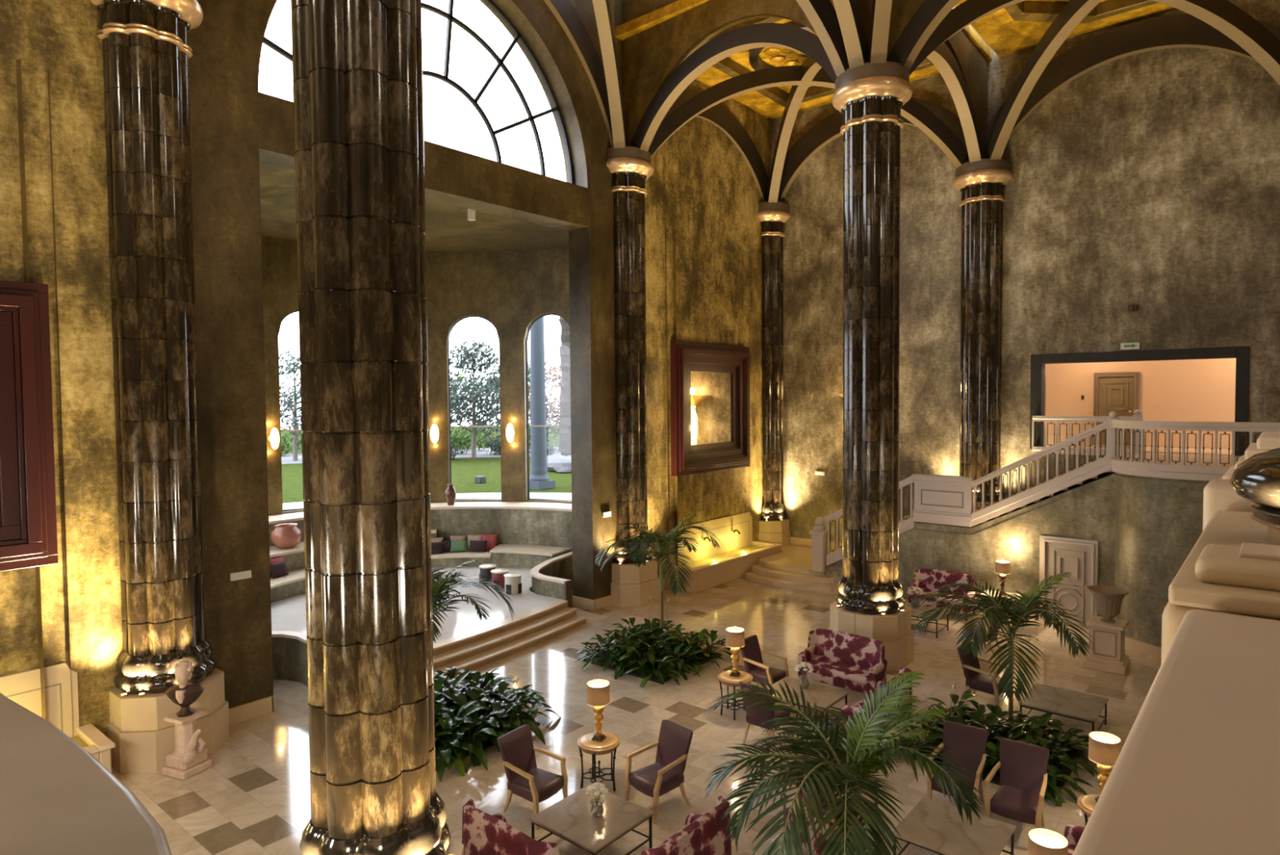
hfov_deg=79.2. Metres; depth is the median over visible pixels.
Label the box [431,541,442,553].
cushion
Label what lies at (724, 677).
side table
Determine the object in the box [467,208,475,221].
track spotlight
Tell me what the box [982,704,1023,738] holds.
leafy plant
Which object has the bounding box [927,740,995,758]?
leafy plant
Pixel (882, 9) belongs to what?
trim
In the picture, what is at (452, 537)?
cushion
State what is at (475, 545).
cushion
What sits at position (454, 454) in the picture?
shrub
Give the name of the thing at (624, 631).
leafy plant
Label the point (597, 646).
leafy plant
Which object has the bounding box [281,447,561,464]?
path
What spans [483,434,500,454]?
shrub
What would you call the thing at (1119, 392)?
door
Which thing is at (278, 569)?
cushion
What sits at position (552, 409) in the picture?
tree
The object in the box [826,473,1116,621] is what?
wall
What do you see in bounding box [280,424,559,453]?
garden
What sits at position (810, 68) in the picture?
trim
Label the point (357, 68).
column
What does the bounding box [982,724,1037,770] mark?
leafy plant
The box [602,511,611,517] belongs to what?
wall plate
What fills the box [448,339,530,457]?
tree
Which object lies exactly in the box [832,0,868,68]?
trim
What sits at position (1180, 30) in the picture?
arch
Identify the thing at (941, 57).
trim
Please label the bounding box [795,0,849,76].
trim
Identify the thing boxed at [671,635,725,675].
leafy plant
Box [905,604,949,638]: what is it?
coffee table
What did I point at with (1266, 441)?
pier
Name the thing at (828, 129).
trim
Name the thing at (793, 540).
baseboard
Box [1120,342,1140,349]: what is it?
exit sign
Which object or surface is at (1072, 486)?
staircase
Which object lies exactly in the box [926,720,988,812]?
armchair
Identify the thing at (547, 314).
window
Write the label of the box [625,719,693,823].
armchair
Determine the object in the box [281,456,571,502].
lawn
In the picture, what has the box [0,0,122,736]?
wall
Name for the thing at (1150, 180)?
wall
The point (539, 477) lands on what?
column
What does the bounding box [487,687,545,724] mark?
leafy plant
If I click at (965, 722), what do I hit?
leafy plant
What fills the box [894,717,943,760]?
leafy plant
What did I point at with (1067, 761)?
leafy plant
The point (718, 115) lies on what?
trim
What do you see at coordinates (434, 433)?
wall sconce
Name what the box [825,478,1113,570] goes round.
trim
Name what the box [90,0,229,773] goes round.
column
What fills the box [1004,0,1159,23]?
trim
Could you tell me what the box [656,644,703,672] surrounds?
leafy plant
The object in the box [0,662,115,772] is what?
fountain
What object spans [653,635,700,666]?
leafy plant
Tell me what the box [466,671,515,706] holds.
leafy plant
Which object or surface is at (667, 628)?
leafy plant
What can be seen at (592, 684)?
diffuser
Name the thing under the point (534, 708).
leafy plant
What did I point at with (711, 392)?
mirror glass
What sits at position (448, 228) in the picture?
ceiling
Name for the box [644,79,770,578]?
wall
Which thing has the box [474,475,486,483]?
box
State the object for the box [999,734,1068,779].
leafy plant
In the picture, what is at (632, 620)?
leafy plant
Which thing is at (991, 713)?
leafy plant
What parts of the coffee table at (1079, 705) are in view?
frame, leg, leg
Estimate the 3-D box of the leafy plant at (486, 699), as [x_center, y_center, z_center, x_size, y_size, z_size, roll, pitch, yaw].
[-2.859,4.822,12.765,1.480,0.714,1.192,-1,2,-11]
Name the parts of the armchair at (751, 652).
backrest, arm, seat, leg, arm, leg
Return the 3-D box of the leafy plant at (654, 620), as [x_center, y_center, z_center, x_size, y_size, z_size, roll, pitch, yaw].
[0.157,4.665,17.556,0.893,0.535,1.108,0,2,8]
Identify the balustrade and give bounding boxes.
[809,475,915,572]
[971,421,1111,526]
[1031,408,1143,455]
[1106,410,1279,479]
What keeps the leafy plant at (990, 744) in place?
on the soil bed at (996, 778)
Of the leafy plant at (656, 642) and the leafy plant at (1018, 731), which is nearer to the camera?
the leafy plant at (1018, 731)
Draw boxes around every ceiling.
[259,161,568,252]
[614,0,991,119]
[955,0,1176,57]
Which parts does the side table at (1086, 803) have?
leg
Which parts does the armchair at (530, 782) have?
leg, backrest, arm, leg, seat, arm, leg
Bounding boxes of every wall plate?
[230,569,251,581]
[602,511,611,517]
[814,471,824,475]
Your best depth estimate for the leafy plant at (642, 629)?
16.78 m
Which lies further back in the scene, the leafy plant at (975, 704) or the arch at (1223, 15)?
the arch at (1223, 15)
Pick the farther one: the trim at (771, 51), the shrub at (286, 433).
the shrub at (286, 433)
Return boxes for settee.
[462,798,579,854]
[640,795,731,854]
[779,737,878,854]
[797,628,887,693]
[840,666,913,755]
[907,568,976,620]
[1064,823,1085,854]
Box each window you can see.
[262,0,574,184]
[280,310,303,511]
[447,315,501,499]
[525,313,571,501]
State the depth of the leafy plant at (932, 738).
11.66 m
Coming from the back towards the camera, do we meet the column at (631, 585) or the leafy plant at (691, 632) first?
the column at (631, 585)
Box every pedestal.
[161,707,212,779]
[1083,615,1130,674]
[1160,478,1279,664]
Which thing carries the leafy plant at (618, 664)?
on the soil bed at (638, 673)
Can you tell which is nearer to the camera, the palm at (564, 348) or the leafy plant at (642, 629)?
the leafy plant at (642, 629)
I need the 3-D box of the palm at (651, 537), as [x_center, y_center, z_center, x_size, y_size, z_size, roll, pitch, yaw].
[0.407,3.368,16.771,2.363,3.001,2.892,1,2,25]
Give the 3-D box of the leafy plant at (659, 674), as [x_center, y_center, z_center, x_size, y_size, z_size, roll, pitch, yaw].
[0.118,4.667,15.483,1.151,0.671,1.106,0,2,23]
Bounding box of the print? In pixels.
[1124,343,1136,347]
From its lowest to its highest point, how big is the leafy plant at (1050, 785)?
0.577 m
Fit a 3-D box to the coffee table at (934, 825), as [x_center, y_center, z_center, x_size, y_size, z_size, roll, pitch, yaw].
[3.667,4.909,9.028,1.080,0.450,1.050,1,3,40]
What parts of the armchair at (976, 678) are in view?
backrest, arm, seat, arm, leg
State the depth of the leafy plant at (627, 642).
15.56 m
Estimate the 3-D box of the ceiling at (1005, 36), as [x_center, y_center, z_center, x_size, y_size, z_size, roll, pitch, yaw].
[11.527,-10.305,15.339,10.400,0.250,8.000,1,3,40]
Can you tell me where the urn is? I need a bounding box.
[1087,585,1128,622]
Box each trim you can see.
[592,0,626,148]
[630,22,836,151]
[648,65,968,168]
[662,88,768,201]
[697,17,933,107]
[748,21,813,71]
[764,31,817,66]
[766,56,821,202]
[777,97,969,201]
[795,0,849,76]
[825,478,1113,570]
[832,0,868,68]
[868,0,892,63]
[886,0,960,71]
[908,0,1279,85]
[926,42,983,162]
[985,0,1102,159]
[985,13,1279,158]
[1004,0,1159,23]
[1029,346,1249,455]
[1114,472,1207,488]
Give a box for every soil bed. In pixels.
[435,715,539,766]
[582,645,722,683]
[913,735,1083,799]
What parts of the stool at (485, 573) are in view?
seat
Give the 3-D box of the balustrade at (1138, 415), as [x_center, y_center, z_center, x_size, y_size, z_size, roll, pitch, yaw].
[11.852,0.123,20.572,2.591,1.210,0.220,1,3,40]
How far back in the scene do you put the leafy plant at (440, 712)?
12.41 m
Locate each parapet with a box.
[0,692,172,854]
[271,630,307,686]
[530,551,573,607]
[911,473,974,526]
[1072,608,1279,854]
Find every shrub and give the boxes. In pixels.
[280,434,293,455]
[284,431,302,452]
[450,426,471,453]
[450,444,457,459]
[454,418,492,450]
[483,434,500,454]
[528,419,551,444]
[528,441,555,455]
[546,407,559,449]
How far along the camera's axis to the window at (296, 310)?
23.33 m
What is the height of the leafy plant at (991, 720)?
0.780 m
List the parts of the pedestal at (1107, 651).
panel moulding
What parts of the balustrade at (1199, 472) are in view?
newel post, metal panel, metal panel, metal panel, metal panel, metal panel, metal panel, metal panel, metal panel, handrail, metal panel, metal panel, metal panel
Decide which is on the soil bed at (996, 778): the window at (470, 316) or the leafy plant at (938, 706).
the leafy plant at (938, 706)
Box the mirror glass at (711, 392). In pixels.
[690,371,732,444]
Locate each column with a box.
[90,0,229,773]
[290,0,463,854]
[529,316,555,489]
[606,146,659,607]
[757,201,790,546]
[827,61,913,671]
[952,158,1013,507]
[1229,447,1279,545]
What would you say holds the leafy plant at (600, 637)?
on the soil bed at (638, 673)
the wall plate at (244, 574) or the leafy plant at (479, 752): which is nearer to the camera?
the leafy plant at (479, 752)
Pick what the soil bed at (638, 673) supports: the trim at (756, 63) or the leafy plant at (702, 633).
the leafy plant at (702, 633)
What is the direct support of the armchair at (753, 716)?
on the floor at (254, 797)
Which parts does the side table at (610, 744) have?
leg, leg, leg, leg, leg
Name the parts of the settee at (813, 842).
arm, backrest, seat, arm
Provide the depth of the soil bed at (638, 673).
15.87 m
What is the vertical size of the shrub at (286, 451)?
1.722 m
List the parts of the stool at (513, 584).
seat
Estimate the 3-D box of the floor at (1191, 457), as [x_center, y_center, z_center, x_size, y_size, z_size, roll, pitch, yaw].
[14.177,0.830,17.908,9.240,0.240,7.580,1,3,40]
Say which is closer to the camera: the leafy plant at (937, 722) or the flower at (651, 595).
the leafy plant at (937, 722)
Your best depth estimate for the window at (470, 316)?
25.43 m
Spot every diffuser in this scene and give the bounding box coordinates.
[588,682,607,687]
[728,629,741,631]
[1030,834,1066,848]
[1091,735,1118,742]
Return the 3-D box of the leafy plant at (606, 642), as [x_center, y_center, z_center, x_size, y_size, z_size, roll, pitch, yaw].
[-0.841,4.742,16.242,0.960,0.461,0.772,-2,2,-30]
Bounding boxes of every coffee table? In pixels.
[528,783,653,854]
[767,675,848,730]
[892,795,1016,854]
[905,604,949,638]
[1018,682,1108,739]
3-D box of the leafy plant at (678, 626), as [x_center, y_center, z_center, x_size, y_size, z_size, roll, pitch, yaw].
[0.581,4.632,16.590,0.921,0.668,1.135,-2,3,-43]
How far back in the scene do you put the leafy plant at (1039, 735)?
11.88 m
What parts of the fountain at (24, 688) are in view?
panel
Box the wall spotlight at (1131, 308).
[1128,304,1137,311]
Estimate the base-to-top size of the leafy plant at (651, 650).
0.743 m
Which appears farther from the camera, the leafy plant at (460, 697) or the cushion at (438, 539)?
the cushion at (438, 539)
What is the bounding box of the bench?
[268,501,572,602]
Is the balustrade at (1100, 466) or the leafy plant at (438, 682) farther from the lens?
the balustrade at (1100, 466)
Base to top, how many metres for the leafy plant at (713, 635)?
0.670 m
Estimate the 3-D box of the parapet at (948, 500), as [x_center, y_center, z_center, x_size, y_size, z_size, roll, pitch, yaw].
[7.910,1.885,20.222,1.540,1.260,0.280,1,3,40]
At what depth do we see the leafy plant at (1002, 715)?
12.08 m
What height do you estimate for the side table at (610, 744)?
0.686 m
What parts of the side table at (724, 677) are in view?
leg, leg, leg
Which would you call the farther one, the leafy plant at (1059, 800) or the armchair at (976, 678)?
the armchair at (976, 678)
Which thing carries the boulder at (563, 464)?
on the lawn
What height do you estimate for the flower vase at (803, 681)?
0.430 m
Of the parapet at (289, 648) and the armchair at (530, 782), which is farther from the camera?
the parapet at (289, 648)
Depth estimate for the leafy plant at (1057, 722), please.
11.95 m
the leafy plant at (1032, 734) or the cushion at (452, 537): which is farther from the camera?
the cushion at (452, 537)
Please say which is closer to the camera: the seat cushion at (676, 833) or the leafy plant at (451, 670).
the seat cushion at (676, 833)
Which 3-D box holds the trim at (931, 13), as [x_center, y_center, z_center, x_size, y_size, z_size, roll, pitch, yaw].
[7.492,-8.110,13.466,6.485,2.070,0.300,1,3,40]
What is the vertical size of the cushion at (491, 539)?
0.484 m
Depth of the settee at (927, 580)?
19.66 m
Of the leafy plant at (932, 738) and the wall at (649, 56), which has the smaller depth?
the leafy plant at (932, 738)
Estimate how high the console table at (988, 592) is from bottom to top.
0.703 m
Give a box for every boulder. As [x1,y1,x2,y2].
[546,454,565,471]
[552,454,571,473]
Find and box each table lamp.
[586,679,609,742]
[725,626,744,676]
[995,559,1010,595]
[1027,827,1068,854]
[1088,731,1120,802]
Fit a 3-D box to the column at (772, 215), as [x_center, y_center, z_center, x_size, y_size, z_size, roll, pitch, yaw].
[4.462,-1.800,26.765,1.580,11.610,1.580,1,3,40]
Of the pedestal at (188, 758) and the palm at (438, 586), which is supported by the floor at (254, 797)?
the pedestal at (188, 758)
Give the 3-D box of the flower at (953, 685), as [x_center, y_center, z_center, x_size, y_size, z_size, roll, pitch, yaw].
[4.902,4.490,12.152,0.076,0.962,0.069,1,3,40]
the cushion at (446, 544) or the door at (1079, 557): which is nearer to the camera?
the door at (1079, 557)
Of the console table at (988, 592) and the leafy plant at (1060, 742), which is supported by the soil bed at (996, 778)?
the leafy plant at (1060, 742)
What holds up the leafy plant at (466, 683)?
on the soil bed at (488, 743)
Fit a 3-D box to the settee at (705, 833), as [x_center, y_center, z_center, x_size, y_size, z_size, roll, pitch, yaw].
[0.381,4.667,8.378,0.710,1.044,1.460,1,3,40]
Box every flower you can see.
[515,676,519,714]
[648,595,651,619]
[666,597,669,633]
[950,684,955,716]
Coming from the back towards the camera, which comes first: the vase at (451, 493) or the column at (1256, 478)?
the vase at (451, 493)
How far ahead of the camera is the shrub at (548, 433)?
53.72 m
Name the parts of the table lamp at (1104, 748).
stem, lamp shade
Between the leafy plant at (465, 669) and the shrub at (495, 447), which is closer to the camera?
the leafy plant at (465, 669)
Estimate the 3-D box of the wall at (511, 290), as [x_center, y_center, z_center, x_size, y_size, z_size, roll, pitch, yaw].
[-7.447,-0.334,19.816,9.625,10.300,15.500,1,3,40]
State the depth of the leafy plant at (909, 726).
11.61 m
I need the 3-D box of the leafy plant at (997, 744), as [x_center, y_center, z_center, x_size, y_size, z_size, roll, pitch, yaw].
[5.262,4.835,11.244,0.911,0.536,0.739,1,3,33]
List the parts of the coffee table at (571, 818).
leg, frame, leg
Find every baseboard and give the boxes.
[228,578,665,724]
[789,536,842,550]
[976,604,1161,657]
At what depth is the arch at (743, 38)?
18.31 m
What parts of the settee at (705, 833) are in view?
arm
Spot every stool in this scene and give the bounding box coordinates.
[479,563,496,584]
[490,568,508,589]
[503,572,521,594]
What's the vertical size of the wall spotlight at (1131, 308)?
0.140 m
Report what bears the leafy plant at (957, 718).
on the soil bed at (996, 778)
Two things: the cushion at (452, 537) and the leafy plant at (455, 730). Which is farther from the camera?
the cushion at (452, 537)
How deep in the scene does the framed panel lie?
10.76 m
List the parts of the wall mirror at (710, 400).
frame moulding, frame moulding, frame moulding, frame moulding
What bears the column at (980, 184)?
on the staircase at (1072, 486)
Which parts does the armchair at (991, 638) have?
arm, seat, leg, backrest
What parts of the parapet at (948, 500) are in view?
plinth moulding, panel moulding, panel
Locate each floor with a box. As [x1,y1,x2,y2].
[111,576,1161,854]
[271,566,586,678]
[282,492,571,509]
[1064,444,1241,480]
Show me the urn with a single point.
(1108, 598)
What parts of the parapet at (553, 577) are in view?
post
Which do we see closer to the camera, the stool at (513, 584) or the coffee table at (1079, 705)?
the coffee table at (1079, 705)
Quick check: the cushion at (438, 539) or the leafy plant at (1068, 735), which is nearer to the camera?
the leafy plant at (1068, 735)
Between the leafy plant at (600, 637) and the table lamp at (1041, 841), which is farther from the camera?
the leafy plant at (600, 637)
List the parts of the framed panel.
frame moulding, frame moulding, frame moulding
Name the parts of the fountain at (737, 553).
panel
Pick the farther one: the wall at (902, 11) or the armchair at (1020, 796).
the wall at (902, 11)
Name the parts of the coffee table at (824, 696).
frame, leg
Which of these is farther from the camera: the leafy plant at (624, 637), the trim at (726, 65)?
the trim at (726, 65)
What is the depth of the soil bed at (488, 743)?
12.30 m
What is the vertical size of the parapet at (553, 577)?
0.930 m
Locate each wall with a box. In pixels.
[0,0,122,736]
[15,58,677,736]
[187,0,622,708]
[622,0,835,146]
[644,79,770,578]
[770,0,1279,546]
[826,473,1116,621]
[857,0,873,62]
[886,0,924,58]
[944,6,987,159]
[1045,358,1235,448]
[1114,472,1209,646]
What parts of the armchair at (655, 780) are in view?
leg, arm, seat, leg, arm, backrest, leg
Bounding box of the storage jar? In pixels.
[270,523,302,548]
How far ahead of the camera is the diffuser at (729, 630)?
13.50 m
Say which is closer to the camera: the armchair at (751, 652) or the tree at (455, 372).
the armchair at (751, 652)
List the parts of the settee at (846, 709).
arm, arm, backrest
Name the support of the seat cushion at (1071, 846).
on the settee at (1073, 833)
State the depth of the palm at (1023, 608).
11.58 m
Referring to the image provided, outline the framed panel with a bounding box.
[0,280,57,571]
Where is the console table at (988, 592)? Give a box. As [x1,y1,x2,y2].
[980,589,1023,628]
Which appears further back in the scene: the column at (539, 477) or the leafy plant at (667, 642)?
the column at (539, 477)
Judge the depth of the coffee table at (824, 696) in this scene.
13.18 m
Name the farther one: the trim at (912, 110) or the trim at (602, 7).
the trim at (912, 110)
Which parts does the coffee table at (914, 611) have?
frame, leg, leg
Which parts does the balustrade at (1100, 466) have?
metal panel, metal panel, metal panel, metal panel, metal panel, metal panel, metal panel, handrail, metal panel, metal panel, metal panel, metal panel, metal panel, metal panel, metal panel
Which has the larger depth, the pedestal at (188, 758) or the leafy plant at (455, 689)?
the leafy plant at (455, 689)
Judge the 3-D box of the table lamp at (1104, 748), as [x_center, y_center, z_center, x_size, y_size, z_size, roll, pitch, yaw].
[5.455,4.004,9.081,0.330,0.855,0.330,0,2,23]
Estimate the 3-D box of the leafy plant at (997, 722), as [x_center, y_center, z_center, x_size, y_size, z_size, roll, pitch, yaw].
[5.722,4.817,11.879,1.224,0.591,0.986,0,2,6]
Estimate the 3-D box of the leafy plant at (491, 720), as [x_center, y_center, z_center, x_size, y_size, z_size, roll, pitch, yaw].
[-2.607,4.858,12.209,1.352,0.653,1.089,0,2,19]
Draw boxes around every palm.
[431,559,514,643]
[558,316,571,455]
[594,514,719,633]
[703,670,982,854]
[909,572,1094,730]
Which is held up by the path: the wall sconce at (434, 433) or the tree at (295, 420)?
the tree at (295, 420)
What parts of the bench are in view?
seat, seat, seat, seat, seat, seat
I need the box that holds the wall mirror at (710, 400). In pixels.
[670,340,750,475]
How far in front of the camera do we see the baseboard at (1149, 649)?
16.44 m
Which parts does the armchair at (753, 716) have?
leg, backrest, seat, leg, arm, leg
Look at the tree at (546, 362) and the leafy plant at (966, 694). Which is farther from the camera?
the tree at (546, 362)
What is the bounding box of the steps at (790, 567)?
[744,544,838,591]
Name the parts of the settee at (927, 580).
arm, seat, backrest, arm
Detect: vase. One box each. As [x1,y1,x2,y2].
[444,484,456,505]
[585,782,608,817]
[794,661,813,688]
[906,586,924,608]
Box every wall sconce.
[267,427,279,448]
[430,423,439,443]
[506,422,515,442]
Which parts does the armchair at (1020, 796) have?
leg, arm, seat, backrest, leg, leg, arm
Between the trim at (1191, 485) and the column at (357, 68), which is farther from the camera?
the trim at (1191, 485)
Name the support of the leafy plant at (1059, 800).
on the soil bed at (996, 778)
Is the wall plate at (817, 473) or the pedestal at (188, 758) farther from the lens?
the wall plate at (817, 473)
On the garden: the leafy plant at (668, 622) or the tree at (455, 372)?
the tree at (455, 372)
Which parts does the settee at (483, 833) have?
arm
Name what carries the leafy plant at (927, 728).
on the soil bed at (996, 778)
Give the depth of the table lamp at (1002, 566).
18.55 m
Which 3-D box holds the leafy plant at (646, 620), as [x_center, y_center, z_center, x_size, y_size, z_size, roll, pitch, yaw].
[0.352,4.616,17.067,1.052,0.638,1.094,0,2,9]
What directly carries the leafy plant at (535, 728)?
on the soil bed at (488, 743)
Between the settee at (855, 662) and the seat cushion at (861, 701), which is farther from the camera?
the settee at (855, 662)
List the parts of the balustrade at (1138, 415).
metal panel, metal panel, metal panel, metal panel, handrail, metal panel, metal panel, newel post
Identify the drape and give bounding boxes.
[164,682,204,705]
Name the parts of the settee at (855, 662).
arm, seat, backrest, arm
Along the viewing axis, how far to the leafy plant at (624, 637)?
16.15 m
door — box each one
[1039,534,1098,629]
[1093,371,1139,445]
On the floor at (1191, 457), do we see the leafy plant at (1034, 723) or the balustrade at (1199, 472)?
the balustrade at (1199, 472)
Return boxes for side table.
[577,731,620,791]
[717,670,752,719]
[1076,794,1099,825]
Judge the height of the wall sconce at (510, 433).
0.640 m
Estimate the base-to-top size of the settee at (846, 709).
1.044 m
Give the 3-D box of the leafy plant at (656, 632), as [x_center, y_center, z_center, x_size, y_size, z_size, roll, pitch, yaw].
[0.464,4.676,16.240,1.385,0.669,1.116,1,3,35]
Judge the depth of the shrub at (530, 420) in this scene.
55.84 m
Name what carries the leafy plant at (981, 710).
on the soil bed at (996, 778)
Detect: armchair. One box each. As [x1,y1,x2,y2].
[497,724,568,829]
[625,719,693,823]
[738,680,794,750]
[739,634,788,685]
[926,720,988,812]
[956,640,1008,706]
[961,608,1005,657]
[984,737,1049,828]
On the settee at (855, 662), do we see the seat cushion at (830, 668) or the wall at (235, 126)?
the seat cushion at (830, 668)
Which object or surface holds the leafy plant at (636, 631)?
on the soil bed at (638, 673)
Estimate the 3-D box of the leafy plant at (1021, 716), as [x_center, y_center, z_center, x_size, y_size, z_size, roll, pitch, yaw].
[6.076,4.760,12.430,1.005,0.586,0.966,-2,2,-27]
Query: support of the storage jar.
on the bench
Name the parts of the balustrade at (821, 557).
metal panel, metal panel, handrail, metal panel, metal panel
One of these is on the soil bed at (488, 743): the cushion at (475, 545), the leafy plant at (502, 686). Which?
the leafy plant at (502, 686)
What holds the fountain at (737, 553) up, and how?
on the floor at (254, 797)
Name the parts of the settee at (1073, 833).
arm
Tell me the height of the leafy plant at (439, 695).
0.694 m
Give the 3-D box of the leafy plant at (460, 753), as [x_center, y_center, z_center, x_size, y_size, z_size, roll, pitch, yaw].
[-3.060,4.770,12.066,1.423,0.829,1.367,0,2,19]
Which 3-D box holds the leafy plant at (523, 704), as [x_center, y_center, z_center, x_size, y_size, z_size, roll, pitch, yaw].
[-2.436,4.834,13.504,1.154,0.554,0.927,-1,2,-20]
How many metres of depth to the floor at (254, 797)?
12.82 m
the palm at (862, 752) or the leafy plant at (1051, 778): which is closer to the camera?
the palm at (862, 752)
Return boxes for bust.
[164,659,204,716]
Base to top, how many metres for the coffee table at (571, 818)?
0.450 m
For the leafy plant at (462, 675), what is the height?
1.011 m
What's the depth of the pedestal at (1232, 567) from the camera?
2.60 m
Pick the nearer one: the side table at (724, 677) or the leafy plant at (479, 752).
the leafy plant at (479, 752)
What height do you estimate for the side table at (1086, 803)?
0.686 m
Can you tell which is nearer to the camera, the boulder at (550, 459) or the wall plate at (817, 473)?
the wall plate at (817, 473)
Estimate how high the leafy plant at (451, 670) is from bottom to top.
0.731 m
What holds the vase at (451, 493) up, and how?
on the bench
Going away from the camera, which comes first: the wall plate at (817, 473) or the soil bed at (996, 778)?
the soil bed at (996, 778)
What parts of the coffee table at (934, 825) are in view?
leg, frame, leg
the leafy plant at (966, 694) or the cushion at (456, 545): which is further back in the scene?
the cushion at (456, 545)
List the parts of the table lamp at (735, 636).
stem, lamp shade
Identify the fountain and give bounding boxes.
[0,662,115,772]
[663,511,782,593]
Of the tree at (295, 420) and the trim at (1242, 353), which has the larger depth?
the tree at (295, 420)
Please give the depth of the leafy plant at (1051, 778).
10.51 m
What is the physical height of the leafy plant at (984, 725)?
0.783 m
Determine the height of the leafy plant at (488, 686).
0.676 m
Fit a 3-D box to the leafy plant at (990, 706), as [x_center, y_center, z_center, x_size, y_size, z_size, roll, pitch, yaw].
[5.819,4.822,12.459,1.014,0.490,0.817,1,3,41]
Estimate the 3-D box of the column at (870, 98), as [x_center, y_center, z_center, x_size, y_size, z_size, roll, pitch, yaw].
[4.792,-1.174,16.041,1.640,12.060,1.640,1,3,40]
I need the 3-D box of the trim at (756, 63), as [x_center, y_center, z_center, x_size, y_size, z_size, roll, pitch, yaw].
[4.676,-10.185,21.026,3.394,0.296,3.394,1,3,40]
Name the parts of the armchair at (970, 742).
leg, arm, seat, backrest, leg, leg, arm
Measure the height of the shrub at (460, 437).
1.952 m
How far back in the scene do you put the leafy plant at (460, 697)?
12.34 m
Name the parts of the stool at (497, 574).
seat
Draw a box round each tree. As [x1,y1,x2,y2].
[279,349,302,461]
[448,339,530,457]
[449,368,481,415]
[483,360,555,404]
[528,362,562,451]
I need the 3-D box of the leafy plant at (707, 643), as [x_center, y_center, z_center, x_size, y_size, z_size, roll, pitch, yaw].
[1.047,4.644,16.687,0.833,0.604,1.026,0,2,0]
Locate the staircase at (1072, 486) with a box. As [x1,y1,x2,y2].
[898,452,1128,523]
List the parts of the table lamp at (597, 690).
lamp shade, stem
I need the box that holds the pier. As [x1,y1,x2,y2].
[1220,431,1279,479]
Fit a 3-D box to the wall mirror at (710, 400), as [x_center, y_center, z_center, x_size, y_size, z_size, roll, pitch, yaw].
[2.295,-0.608,23.882,0.320,3.920,4.000,1,3,40]
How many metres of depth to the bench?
23.84 m
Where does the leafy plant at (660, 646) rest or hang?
on the soil bed at (638, 673)
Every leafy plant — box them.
[433,666,484,699]
[433,675,466,745]
[433,676,494,741]
[433,677,472,731]
[434,670,488,715]
[434,671,445,676]
[434,690,508,766]
[434,702,462,746]
[434,705,450,715]
[434,722,453,755]
[435,691,480,737]
[435,700,488,772]
[435,715,477,781]
[435,720,497,770]
[440,689,503,741]
[442,671,508,728]
[450,689,524,742]
[451,706,521,755]
[452,671,495,713]
[453,667,512,697]
[458,679,484,699]
[463,700,523,745]
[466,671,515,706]
[467,680,546,751]
[468,684,508,731]
[477,695,533,712]
[486,684,550,743]
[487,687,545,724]
[504,697,560,724]
[574,633,625,670]
[575,638,613,666]
[583,631,614,658]
[596,632,621,650]
[598,640,641,676]
[600,624,655,649]
[601,627,653,671]
[609,617,646,637]
[609,631,671,657]
[611,638,659,679]
[611,646,668,684]
[613,635,648,670]
[614,637,668,671]
[621,630,684,675]
[623,625,682,651]
[623,651,688,687]
[630,622,665,655]
[635,617,673,648]
[635,641,682,675]
[638,636,691,669]
[639,617,666,636]
[639,628,697,660]
[640,618,681,635]
[641,627,676,639]
[652,644,700,679]
[653,625,689,637]
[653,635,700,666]
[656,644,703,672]
[657,623,700,648]
[669,626,705,656]
[671,631,709,654]
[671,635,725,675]
[680,628,710,649]
[682,630,724,662]
[685,629,738,661]
[886,724,942,761]
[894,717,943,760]
[904,713,950,737]
[912,733,987,765]
[915,703,984,733]
[924,715,991,742]
[927,688,982,719]
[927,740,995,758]
[928,706,968,745]
[930,706,996,726]
[930,715,972,727]
[933,737,999,777]
[939,710,1006,773]
[953,706,999,721]
[953,709,1027,759]
[961,699,1005,719]
[968,718,1029,751]
[981,702,1030,735]
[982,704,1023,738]
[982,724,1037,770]
[985,741,999,773]
[986,758,1066,806]
[987,720,1051,747]
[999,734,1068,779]
[1001,711,1048,730]
[1001,721,1055,743]
[1008,713,1076,770]
[1008,717,1073,759]
[1014,731,1053,746]
[1023,711,1082,754]
[1034,735,1084,789]
[1038,730,1088,759]
[1039,718,1088,748]
[1044,728,1098,776]
[1046,758,1093,806]
[1047,773,1077,801]
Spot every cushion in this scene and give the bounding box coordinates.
[270,555,283,576]
[270,560,288,578]
[431,537,443,542]
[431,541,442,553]
[441,540,451,551]
[449,534,466,540]
[449,540,467,551]
[466,534,481,549]
[469,539,487,551]
[481,533,497,549]
[655,828,682,847]
[803,657,870,684]
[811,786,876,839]
[853,698,863,706]
[911,589,964,604]
[1067,842,1076,854]
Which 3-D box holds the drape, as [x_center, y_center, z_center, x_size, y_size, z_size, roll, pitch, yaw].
[-6.769,3.971,11.498,0.540,0.310,0.335,-1,2,-7]
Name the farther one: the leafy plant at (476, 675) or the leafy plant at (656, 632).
the leafy plant at (656, 632)
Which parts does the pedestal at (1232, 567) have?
moulding, moulding, cap plate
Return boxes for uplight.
[120,693,127,697]
[138,692,145,696]
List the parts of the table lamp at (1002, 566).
stem, lamp shade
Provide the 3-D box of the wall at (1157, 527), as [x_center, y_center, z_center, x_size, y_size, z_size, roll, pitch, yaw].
[13.185,2.948,15.015,6.970,3.760,1.570,1,3,40]

